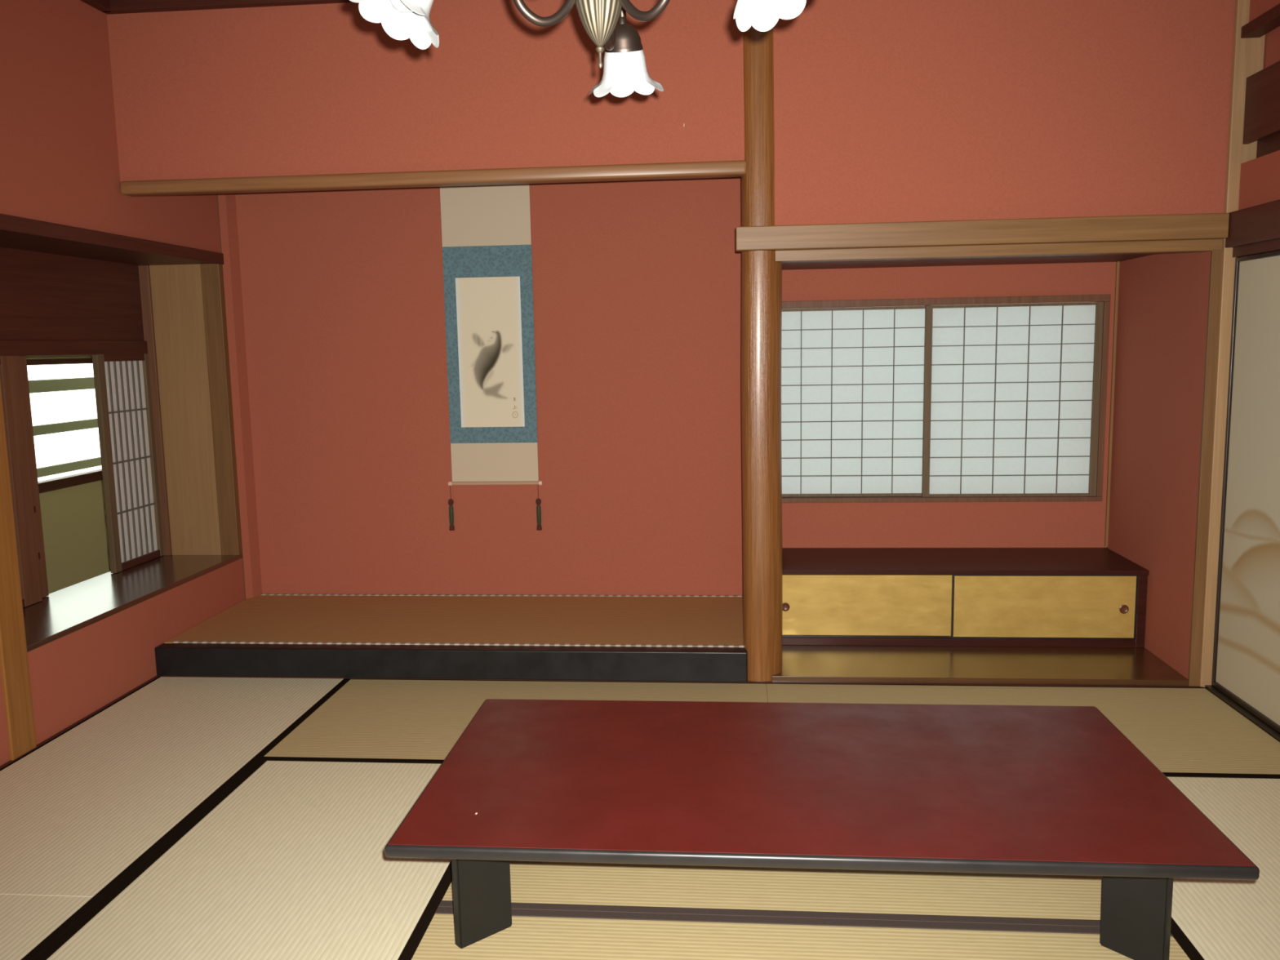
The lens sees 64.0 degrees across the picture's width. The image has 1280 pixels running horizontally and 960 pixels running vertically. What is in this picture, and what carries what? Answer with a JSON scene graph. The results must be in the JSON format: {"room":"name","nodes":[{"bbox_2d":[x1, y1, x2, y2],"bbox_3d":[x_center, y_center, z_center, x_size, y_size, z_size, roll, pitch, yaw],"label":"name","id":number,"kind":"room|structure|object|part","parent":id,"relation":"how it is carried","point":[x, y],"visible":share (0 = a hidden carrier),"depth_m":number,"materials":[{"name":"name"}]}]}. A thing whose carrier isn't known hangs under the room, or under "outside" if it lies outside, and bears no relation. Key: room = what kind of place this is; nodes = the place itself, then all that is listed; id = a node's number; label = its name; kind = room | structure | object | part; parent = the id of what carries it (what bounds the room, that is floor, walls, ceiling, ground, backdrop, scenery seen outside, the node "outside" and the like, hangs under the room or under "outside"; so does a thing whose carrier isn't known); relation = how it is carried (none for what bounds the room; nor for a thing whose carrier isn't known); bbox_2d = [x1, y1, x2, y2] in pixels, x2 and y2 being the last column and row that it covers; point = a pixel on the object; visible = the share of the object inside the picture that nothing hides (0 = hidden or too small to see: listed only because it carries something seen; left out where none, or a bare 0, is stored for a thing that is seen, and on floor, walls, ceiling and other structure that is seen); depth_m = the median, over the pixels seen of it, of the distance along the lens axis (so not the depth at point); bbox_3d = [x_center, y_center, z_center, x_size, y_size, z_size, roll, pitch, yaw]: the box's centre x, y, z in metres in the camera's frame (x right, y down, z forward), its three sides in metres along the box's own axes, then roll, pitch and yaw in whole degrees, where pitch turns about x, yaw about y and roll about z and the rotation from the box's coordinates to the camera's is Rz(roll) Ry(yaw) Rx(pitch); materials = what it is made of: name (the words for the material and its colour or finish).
{"room":"traditional dwelling","nodes":[
{"label":"traditional dwelling","id":0,"kind":"room"},
{"bbox_2d":[26,355,111,593],"bbox_3d":[-2.947,-0.292,5.589,1.500,2.500,6.300,0,7,5],"label":"wall","id":1,"kind":"structure","parent":0,"point":[73,518],"depth_m":6.38,"materials":[{"name":"green paint"}]},
{"bbox_2d":[26,357,102,493],"bbox_3d":[-3.517,-0.364,6.372,0.070,0.780,1.530,0,7,5],"label":"window","id":2,"kind":"structure","parent":1,"relation":"in","point":[45,486],"depth_m":6.25,"materials":[{"name":"brown wood"}]},
{"bbox_3d":[-3.533,-0.733,6.325,0.050,0.035,1.530,0,7,5],"label":"head rail","id":3,"kind":"part","parent":2,"relation":"part of","materials":[{"name":"brown wood"}]},
{"bbox_3d":[-3.510,-0.007,6.419,0.070,0.060,1.530,0,7,5],"label":"sill rail","id":4,"kind":"part","parent":2,"relation":"part of","materials":[{"name":"brown wood"}]},
{"bbox_2d":[0,0,262,765],"bbox_3d":[-2.626,-0.195,1.919,0.500,2.950,7.280,0,7,5],"label":"wall","id":5,"kind":"structure","parent":0,"point":[60,164],"depth_m":4.15,"materials":[{"name":"red paint"}]},
{"bbox_2d":[0,380,36,759],"bbox_3d":[-2.310,0.021,3.605,0.112,1.972,0.128,0,7,5],"label":"post","id":6,"kind":"object","parent":5,"relation":"attached to","point":[14,663],"visible":0.81,"depth_m":3.66,"materials":[{"name":"brown wood"}]},
{"bbox_2d":[0,675,159,768],"bbox_3d":[-2.344,1.179,2.542,0.014,0.054,4.200,0,7,5],"label":"baseboard","id":7,"kind":"structure","parent":5,"relation":"attached to","point":[155,677],"depth_m":4.06,"materials":[{"name":"brown wood"}]},
{"bbox_2d":[80,0,111,12],"bbox_3d":[-2.473,-1.559,1.177,0.052,0.058,6.200,0,7,5],"label":"trim","id":8,"kind":"structure","parent":5,"relation":"attached to","point":[103,6],"depth_m":4.17,"materials":[{"name":"brown wood"}]},
{"bbox_2d":[0,213,242,652],"bbox_3d":[-2.414,-0.257,4.492,0.474,1.578,1.706,0,7,5],"label":"window","id":9,"kind":"structure","parent":5,"relation":"in","point":[65,290],"depth_m":4.96,"materials":[{"name":"brown wood"}]},
{"bbox_2d":[0,355,42,607],"bbox_3d":[-2.629,0.029,4.154,0.028,1.054,0.437,0,7,5],"label":"screen","id":10,"kind":"object","parent":9,"relation":"on","point":[10,367],"visible":0.66,"depth_m":4.30,"materials":[{"name":"wood"}]},
{"bbox_2d":[18,355,48,597],"bbox_3d":[-2.649,0.019,4.234,0.038,1.054,0.455,0,7,5],"label":"screen","id":11,"kind":"object","parent":9,"relation":"attached to","point":[23,362],"visible":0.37,"depth_m":4.43,"materials":[{"name":"wood"}]},
{"bbox_3d":[-2.624,-0.573,4.454,0.062,0.066,1.653,0,7,5],"label":"head rail","id":12,"kind":"part","parent":9,"relation":"part of","materials":[{"name":"brown wood"}]},
{"bbox_3d":[-2.203,-1.014,4.380,0.024,0.056,1.694,0,7,5],"label":"head casing","id":13,"kind":"part","parent":9,"relation":"part of","materials":[{"name":"brown wood"}]},
{"bbox_2d":[92,353,164,573],"bbox_3d":[-2.545,-0.100,5.123,0.028,1.054,0.449,0,7,5],"label":"screen","id":14,"kind":"object","parent":9,"relation":"on","point":[122,388],"visible":1,"depth_m":5.09,"materials":[{"name":"paper"}]},
{"bbox_3d":[-2.554,-0.605,5.057,0.026,0.035,0.345,0,7,5],"label":"rail","id":15,"kind":"part","parent":14,"relation":"part of","materials":[{"name":"brown wood"}]},
{"bbox_3d":[-2.536,0.405,5.189,0.026,0.035,0.345,0,7,5],"label":"rail","id":16,"kind":"part","parent":14,"relation":"part of","materials":[{"name":"brown wood"}]},
{"bbox_3d":[-2.403,0.512,4.599,0.466,0.024,1.692,0,7,5],"label":"sill","id":17,"kind":"part","parent":9,"relation":"part of","materials":[{"name":"brown wood"}]},
{"bbox_3d":[-2.530,-0.346,5.303,0.098,1.500,0.018,0,7,5],"label":"frame post","id":18,"kind":"part","parent":9,"relation":"part of","materials":[{"name":"brown wood"}]},
{"bbox_3d":[-2.396,-0.350,5.308,0.368,1.502,0.015,0,7,5],"label":"panel","id":19,"kind":"part","parent":9,"relation":"part of","materials":[{"name":"brown wood"}]},
{"bbox_2d":[200,263,242,555],"bbox_3d":[-2.164,-0.376,5.298,0.096,1.562,0.042,0,7,5],"label":"post","id":20,"kind":"object","parent":9,"relation":"on","point":[212,282],"visible":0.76,"depth_m":5.28,"materials":[{"name":"brown wood"}]},
{"bbox_2d":[216,194,245,599],"bbox_3d":[-2.119,-0.438,5.308,0.005,2.166,0.004,0,7,5],"label":"trim","id":21,"kind":"structure","parent":5,"relation":"attached to","point":[216,194],"depth_m":5.30,"materials":[{"name":"brown wood"}]},
{"bbox_2d":[159,675,1202,687],"bbox_3d":[0.070,0.890,4.415,4.500,0.053,0.012,0,7,5],"label":"baseboard","id":22,"kind":"structure","parent":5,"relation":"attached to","point":[159,676],"depth_m":4.34,"materials":[{"name":"brown wood"}]},
{"bbox_2d":[349,0,439,49],"label":"lampshade","id":23,"kind":"object","parent":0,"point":[402,20],"depth_m":1.82,"materials":[{"name":"white glass"}]},
{"bbox_3d":[-0.427,-0.828,1.772,0.155,0.138,0.165,0,7,5],"label":"lamp shade","id":24,"kind":"part","parent":23,"relation":"part of","materials":[{"name":"white glass"}]},
{"bbox_3d":[-0.408,-0.850,1.778,0.056,0.072,0.054,0,7,5],"label":"bulb","id":25,"kind":"part","parent":23,"relation":"part of","materials":[{"name":"white glass"}]},
{"bbox_2d":[513,0,670,97],"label":"chandelier","id":26,"kind":"object","parent":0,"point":[625,73],"depth_m":2.08,"materials":[{"name":"white glass"}]},
{"bbox_3d":[-0.250,-0.944,1.836,0.303,0.236,0.017,-4,8,-23],"label":"arm","id":27,"kind":"part","parent":26,"relation":"part of","materials":[{"name":"brown metal"}]},
{"bbox_3d":[-0.055,-0.982,2.095,0.017,0.235,0.303,0,8,7],"label":"arm","id":28,"kind":"part","parent":26,"relation":"part of","materials":[{"name":"brown metal"}]},
{"bbox_3d":[-0.031,-0.904,2.290,0.169,0.129,0.158,0,7,5],"label":"lamp shade","id":29,"kind":"part","parent":26,"relation":"part of","materials":[{"name":"white glass"}]},
{"bbox_3d":[0.073,-0.945,1.799,0.303,0.235,0.017,4,9,36],"label":"arm","id":30,"kind":"part","parent":26,"relation":"part of","materials":[{"name":"brown metal"}]},
{"bbox_2d":[106,0,1235,225],"bbox_3d":[0.041,-1.500,4.160,4.520,1.040,0.063,0,7,5],"label":"wall","id":31,"kind":"structure","parent":0,"point":[885,110],"depth_m":4.09,"materials":[{"name":"red paint"}]},
{"bbox_2d":[103,0,352,14],"bbox_3d":[0.028,-1.981,4.048,4.520,0.058,0.050,0,7,5],"label":"trim","id":32,"kind":"structure","parent":31,"relation":"attached to","point":[117,6],"depth_m":4.20,"materials":[{"name":"brown wood"}]},
{"bbox_2d":[120,160,746,196],"bbox_3d":[-0.882,-1.249,4.251,2.638,0.055,0.087,0,7,5],"label":"lintel","id":33,"kind":"object","parent":31,"relation":"attached to","point":[717,169],"visible":0.92,"depth_m":4.21,"materials":[{"name":"brown wood"}]},
{"bbox_2d":[735,213,1229,262],"bbox_3d":[1.331,-0.960,4.083,1.889,0.138,0.117,0,7,5],"label":"beam","id":34,"kind":"structure","parent":31,"relation":"attached to","point":[1177,233],"depth_m":4.04,"materials":[{"name":"beige wood"}]},
{"bbox_3d":[1.411,-0.916,4.103,1.732,0.044,0.075,0,7,5],"label":"rail","id":35,"kind":"part","parent":34,"relation":"part of","materials":[{"name":"beige wood"}]},
{"bbox_2d":[1199,0,1265,687],"bbox_3d":[2.332,-0.587,4.030,0.106,2.900,0.022,0,7,5],"label":"post","id":36,"kind":"object","parent":31,"relation":"attached to","point":[1248,54],"visible":0.56,"depth_m":4.01,"materials":[{"name":"brown wood"}]},
{"bbox_2d":[235,177,1115,595],"bbox_3d":[0.172,-0.682,5.246,4.820,2.950,0.100,0,7,5],"label":"wall","id":37,"kind":"structure","parent":0,"point":[637,284],"depth_m":5.29,"materials":[{"name":"red paint"}]},
{"bbox_2d":[440,183,542,485],"bbox_3d":[-0.773,-0.877,5.235,0.498,1.829,0.025,0,7,5],"label":"scroll","id":38,"kind":"object","parent":37,"relation":"hanging from","point":[487,260],"visible":1,"depth_m":5.25,"materials":[{"name":"beige paper"}]},
{"bbox_2d":[448,485,454,530],"bbox_3d":[-0.993,0.137,5.383,0.031,0.257,0.031,0,7,5],"label":"weight","id":39,"kind":"object","parent":38,"relation":"hanging from","point":[451,502],"visible":1,"depth_m":5.38,"materials":[{"name":"green"}]},
{"bbox_3d":[-0.783,-1.441,5.164,0.458,0.509,0.002,0,7,5],"label":"panel","id":40,"kind":"part","parent":38,"relation":"part of","materials":[{"name":"beige paper"}]},
{"bbox_2d":[455,276,524,426],"bbox_3d":[-0.770,-0.654,5.265,0.334,0.764,0.001,0,7,5],"label":"picture","id":41,"kind":"object","parent":38,"relation":"attached to","point":[490,311],"depth_m":5.27,"materials":[{"name":"beige paper"}]},
{"bbox_3d":[-0.758,-0.089,5.342,0.458,0.209,0.002,0,7,5],"label":"panel","id":42,"kind":"part","parent":38,"relation":"part of","materials":[{"name":"beige paper"}]},
{"bbox_2d":[535,487,542,530],"bbox_3d":[-0.529,0.134,5.342,0.031,0.257,0.031,0,7,5],"label":"weight","id":43,"kind":"object","parent":38,"relation":"hanging from","point":[538,501],"visible":1,"depth_m":5.34,"materials":[{"name":"green"}]},
{"bbox_3d":[-0.518,0.016,5.332,0.020,0.025,0.025,0,7,5],"label":"knob","id":44,"kind":"part","parent":38,"relation":"part of","materials":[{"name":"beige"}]},
{"bbox_2d":[782,293,1111,502],"bbox_3d":[1.460,-0.396,5.133,1.669,1.014,0.078,0,7,5],"label":"window","id":45,"kind":"structure","parent":37,"relation":"in","point":[1105,299],"depth_m":5.06,"materials":[{"name":"brown wood"}]},
{"bbox_2d":[781,306,924,497],"bbox_3d":[1.046,-0.389,5.180,0.806,0.954,0.022,0,7,5],"label":"screen","id":46,"kind":"object","parent":45,"relation":"attached to","point":[852,378],"visible":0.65,"depth_m":5.18,"materials":[{"name":"paper"}]},
{"bbox_3d":[1.055,0.077,5.241,0.766,0.014,0.020,0,7,5],"label":"rail","id":47,"kind":"part","parent":46,"relation":"part of","materials":[{"name":"brown wood"}]},
{"bbox_3d":[1.038,-0.855,5.119,0.766,0.014,0.020,0,7,5],"label":"rail","id":48,"kind":"part","parent":46,"relation":"part of","materials":[{"name":"brown wood"}]},
{"bbox_3d":[1.468,0.095,5.197,1.669,0.024,0.078,0,7,5],"label":"sill rail","id":49,"kind":"part","parent":45,"relation":"part of","materials":[{"name":"brown wood"}]},
{"bbox_3d":[1.451,-0.881,5.069,1.669,0.034,0.078,0,7,5],"label":"head rail","id":50,"kind":"part","parent":45,"relation":"part of","materials":[{"name":"brown wood"}]},
{"bbox_2d":[921,302,1103,497],"bbox_3d":[1.839,-0.391,5.080,0.847,0.954,0.022,0,7,5],"label":"screen","id":51,"kind":"object","parent":45,"relation":"attached to","point":[1011,392],"visible":1,"depth_m":5.08,"materials":[{"name":"paper"}]},
{"bbox_3d":[1.848,0.075,5.141,0.779,0.014,0.020,0,7,5],"label":"rail","id":52,"kind":"part","parent":51,"relation":"part of","materials":[{"name":"brown wood"}]},
{"bbox_3d":[1.831,-0.857,5.019,0.779,0.014,0.020,0,7,5],"label":"rail","id":53,"kind":"part","parent":51,"relation":"part of","materials":[{"name":"brown wood"}]},
{"bbox_2d":[1104,261,1119,546],"bbox_3d":[2.324,-0.361,5.044,0.013,1.400,0.014,0,7,5],"label":"trim","id":54,"kind":"structure","parent":37,"relation":"attached to","point":[1117,264],"depth_m":5.04,"materials":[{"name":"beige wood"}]},
{"bbox_2d":[733,0,806,31],"label":"lampshade","id":55,"kind":"object","parent":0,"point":[762,15],"depth_m":1.76,"materials":[{"name":"white glass"}]},
{"bbox_3d":[0.232,-0.830,1.696,0.155,0.138,0.164,0,7,5],"label":"lamp shade","id":56,"kind":"part","parent":55,"relation":"part of","materials":[{"name":"white glass"}]},
{"bbox_2d":[782,253,1158,270],"bbox_3d":[0.055,-1.402,4.657,4.460,0.845,0.895,0,7,5],"label":"ceiling","id":57,"kind":"structure","parent":0,"point":[1090,258],"depth_m":4.78,"materials":[{"name":"brown wood"}]},
{"bbox_2d":[1106,0,1279,678],"bbox_3d":[2.143,-0.226,1.501,0.245,2.950,7.280,0,7,5],"label":"wall","id":58,"kind":"structure","parent":0,"point":[1162,306],"depth_m":4.45,"materials":[{"name":"red paint"}]},
{"bbox_2d":[1187,249,1223,685],"bbox_3d":[2.273,-0.024,4.114,0.049,1.765,0.014,0,7,5],"label":"post","id":59,"kind":"object","parent":58,"relation":"attached to","point":[1216,255],"visible":1,"depth_m":4.10,"materials":[{"name":"tan wood"}]},
{"bbox_2d":[1204,684,1279,742],"bbox_3d":[2.285,0.996,3.276,0.088,0.060,1.890,0,7,5],"label":"baseboard","id":60,"kind":"structure","parent":58,"relation":"attached to","point":[1256,721],"depth_m":3.90,"materials":[{"name":"brown wood"}]},
{"bbox_2d":[1211,249,1279,733],"bbox_3d":[2.304,0.050,3.623,0.032,1.720,0.948,0,7,5],"label":"sliding door","id":61,"kind":"structure","parent":58,"relation":"in","point":[1246,664],"depth_m":3.89,"materials":[{"name":"beige paper"}]},
{"bbox_3d":[2.320,0.893,3.734,0.032,0.020,0.916,0,7,5],"label":"rail","id":62,"kind":"part","parent":61,"relation":"part of","materials":[{"name":"wood"}]},
{"bbox_3d":[2.289,-0.793,3.513,0.032,0.018,0.916,0,7,5],"label":"rail","id":63,"kind":"part","parent":61,"relation":"part of","materials":[{"name":"brown wood"}]},
{"bbox_2d":[1225,199,1279,257],"bbox_3d":[2.241,-0.822,3.013,0.106,0.169,1.940,0,7,5],"label":"beam","id":64,"kind":"structure","parent":58,"relation":"attached to","point":[1255,229],"depth_m":3.77,"materials":[{"name":"brown wood"}]},
{"bbox_2d":[1240,3,1279,158],"bbox_3d":[2.246,-1.343,2.988,0.097,0.502,1.848,0,7,5],"label":"board","id":65,"kind":"object","parent":58,"relation":"attached to","point":[1262,100],"visible":0.84,"depth_m":3.78,"materials":[{"name":"brown wood"}]},
{"bbox_3d":[2.229,-1.571,2.959,0.071,0.042,1.848,0,7,5],"label":"rail","id":66,"kind":"part","parent":65,"relation":"part of","materials":[{"name":"brown wood"}]},
{"bbox_3d":[2.290,-1.137,3.011,0.016,0.086,1.848,0,7,5],"label":"rail","id":67,"kind":"part","parent":65,"relation":"part of","materials":[{"name":"brown wood"}]},
{"bbox_3d":[-0.043,1.317,1.956,5.500,0.150,7.400,0,7,5],"label":"floor","id":68,"kind":"structure","parent":0,"visible":0},
{"bbox_2d":[0,893,103,959],"bbox_3d":[-1.950,1.260,1.881,0.886,0.051,1.820,0,7,5],"label":"mat","id":69,"kind":"object","parent":68,"relation":"on","point":[29,924],"visible":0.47,"depth_m":2.63,"materials":[{"name":"wicker"}]},
{"bbox_2d":[0,676,351,897],"bbox_3d":[-1.794,1.022,3.672,0.886,0.051,1.808,0,7,5],"label":"mat","id":70,"kind":"object","parent":68,"relation":"on","point":[82,810],"visible":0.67,"depth_m":3.54,"materials":[{"name":"wicker"}]},
{"bbox_2d":[33,760,452,959],"bbox_3d":[-0.977,1.135,2.701,0.910,0.051,1.820,0,7,5],"label":"mat","id":71,"kind":"object","parent":68,"relation":"on","point":[290,861],"visible":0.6,"depth_m":2.80,"materials":[{"name":"wicker"}]},
{"bbox_2d":[259,678,768,764],"bbox_3d":[-0.408,0.954,4.004,1.820,0.051,0.898,0,7,5],"label":"mat","id":72,"kind":"object","parent":68,"relation":"on","point":[366,720],"visible":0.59,"depth_m":4.15,"materials":[{"name":"wicker"}]},
{"bbox_2d":[741,26,782,681],"bbox_3d":[0.508,-0.585,4.271,0.171,2.900,0.173,0,7,5],"label":"post","id":73,"kind":"object","parent":68,"relation":"on","point":[762,277],"visible":0.84,"depth_m":4.23,"materials":[{"name":"brown wood"}]},
{"bbox_2d":[438,860,1102,926],"bbox_3d":[0.421,1.066,3.031,1.820,0.051,0.910,0,7,5],"label":"mat","id":74,"kind":"object","parent":68,"relation":"on","point":[729,891],"visible":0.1,"depth_m":2.69,"materials":[{"name":"beige wicker"}]},
{"bbox_2d":[384,698,1259,959],"bbox_3d":[0.398,0.912,2.674,1.847,0.351,0.956,0,7,5],"label":"table","id":75,"kind":"object","parent":74,"relation":"on","point":[1015,789],"visible":1,"depth_m":2.47,"materials":[{"name":"red paint"}]},
{"bbox_3d":[-0.387,0.963,2.503,0.150,0.322,0.030,-7,10,-40],"label":"leg","id":76,"kind":"part","parent":75,"relation":"part of","materials":[{"name":"black paint"}]},
{"bbox_3d":[1.148,0.953,2.368,0.030,0.322,0.150,-7,10,-40],"label":"leg","id":77,"kind":"part","parent":75,"relation":"part of","materials":[{"name":"black paint"}]},
{"bbox_2d":[411,906,1190,959],"bbox_3d":[0.344,1.185,2.133,1.820,0.051,0.910,0,7,5],"label":"mat","id":78,"kind":"object","parent":68,"relation":"on","point":[533,934],"visible":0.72,"depth_m":2.48,"materials":[{"name":"beige wicker"}]},
{"bbox_2d":[771,644,1189,685],"bbox_3d":[1.457,0.805,4.785,1.711,0.076,0.980,0,7,5],"label":"board","id":79,"kind":"object","parent":68,"relation":"on","point":[800,663],"visible":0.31,"depth_m":4.46,"materials":[{"name":"brown wood"}]},
{"bbox_2d":[782,547,1149,647],"bbox_3d":[1.472,0.558,4.978,1.708,0.362,0.528,0,7,5],"label":"base cabinet","id":80,"kind":"object","parent":79,"relation":"on","point":[931,597],"visible":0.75,"depth_m":4.75,"materials":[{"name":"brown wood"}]},
{"bbox_3d":[0.683,0.597,4.813,0.042,0.042,0.006,0,7,5],"label":"finger pull","id":81,"kind":"part","parent":80,"relation":"part of","materials":[{"name":"brown metal"}]},
{"bbox_3d":[1.037,0.585,4.786,0.826,0.288,0.008,0,7,5],"label":"door","id":82,"kind":"part","parent":80,"relation":"part of","materials":[{"name":"gold metal"}]},
{"bbox_3d":[1.443,0.751,4.774,1.652,0.034,0.054,0,7,5],"label":"rail","id":83,"kind":"part","parent":80,"relation":"part of","materials":[{"name":"brown wood"}]},
{"bbox_3d":[1.851,0.581,4.700,0.808,0.288,0.008,0,7,5],"label":"door","id":84,"kind":"part","parent":80,"relation":"part of","materials":[{"name":"gold metal"}]},
{"bbox_3d":[2.204,0.588,4.664,0.042,0.042,0.006,0,7,5],"label":"finger pull","id":85,"kind":"part","parent":80,"relation":"part of","materials":[{"name":"brown"}]},
{"bbox_3d":[2.303,0.563,4.913,0.040,0.340,0.516,0,7,5],"label":"panel","id":86,"kind":"part","parent":80,"relation":"part of","materials":[{"name":"brown wood"}]},
{"bbox_2d":[765,682,1279,778],"bbox_3d":[1.390,0.942,3.846,1.790,0.051,0.898,0,7,5],"label":"mat","id":87,"kind":"object","parent":68,"relation":"on","point":[1183,731],"visible":0.48,"depth_m":3.97,"materials":[{"name":"wicker"}]},
{"bbox_2d":[1167,777,1279,959],"bbox_3d":[1.727,1.117,2.464,0.880,0.051,1.820,0,7,5],"label":"mat","id":88,"kind":"object","parent":68,"relation":"on","point":[1212,919],"visible":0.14,"depth_m":2.67,"materials":[{"name":"wicker"}]},
{"bbox_3d":[-0.795,0.779,5.007,2.675,0.150,0.920,0,7,5],"label":"floor","id":89,"kind":"structure","parent":0,"visible":0},
{"bbox_2d":[154,643,747,681],"bbox_3d":[-0.855,0.803,4.514,2.642,0.134,0.072,0,7,5],"label":"alcove platform edge","id":90,"kind":"structure","parent":89,"relation":"attached to","point":[207,660],"depth_m":4.48,"materials":[{"name":"black paint"}]},
{"bbox_2d":[164,593,743,647],"bbox_3d":[-0.797,0.686,4.994,2.668,0.038,0.914,0,7,5],"label":"mat","id":91,"kind":"object","parent":89,"relation":"on","point":[428,620],"visible":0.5,"depth_m":4.92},
{"label":"outside","id":92,"kind":"structure","parent":0,"visible":0},
{"bbox_2d":[28,377,101,477],"bbox_3d":[-4.046,-0.166,7.472,0.080,1.800,3.200,0,7,5],"label":"fence","id":93,"kind":"object","parent":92,"point":[86,383],"visible":0.06,"depth_m":7.18,"materials":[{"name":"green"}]}
]}

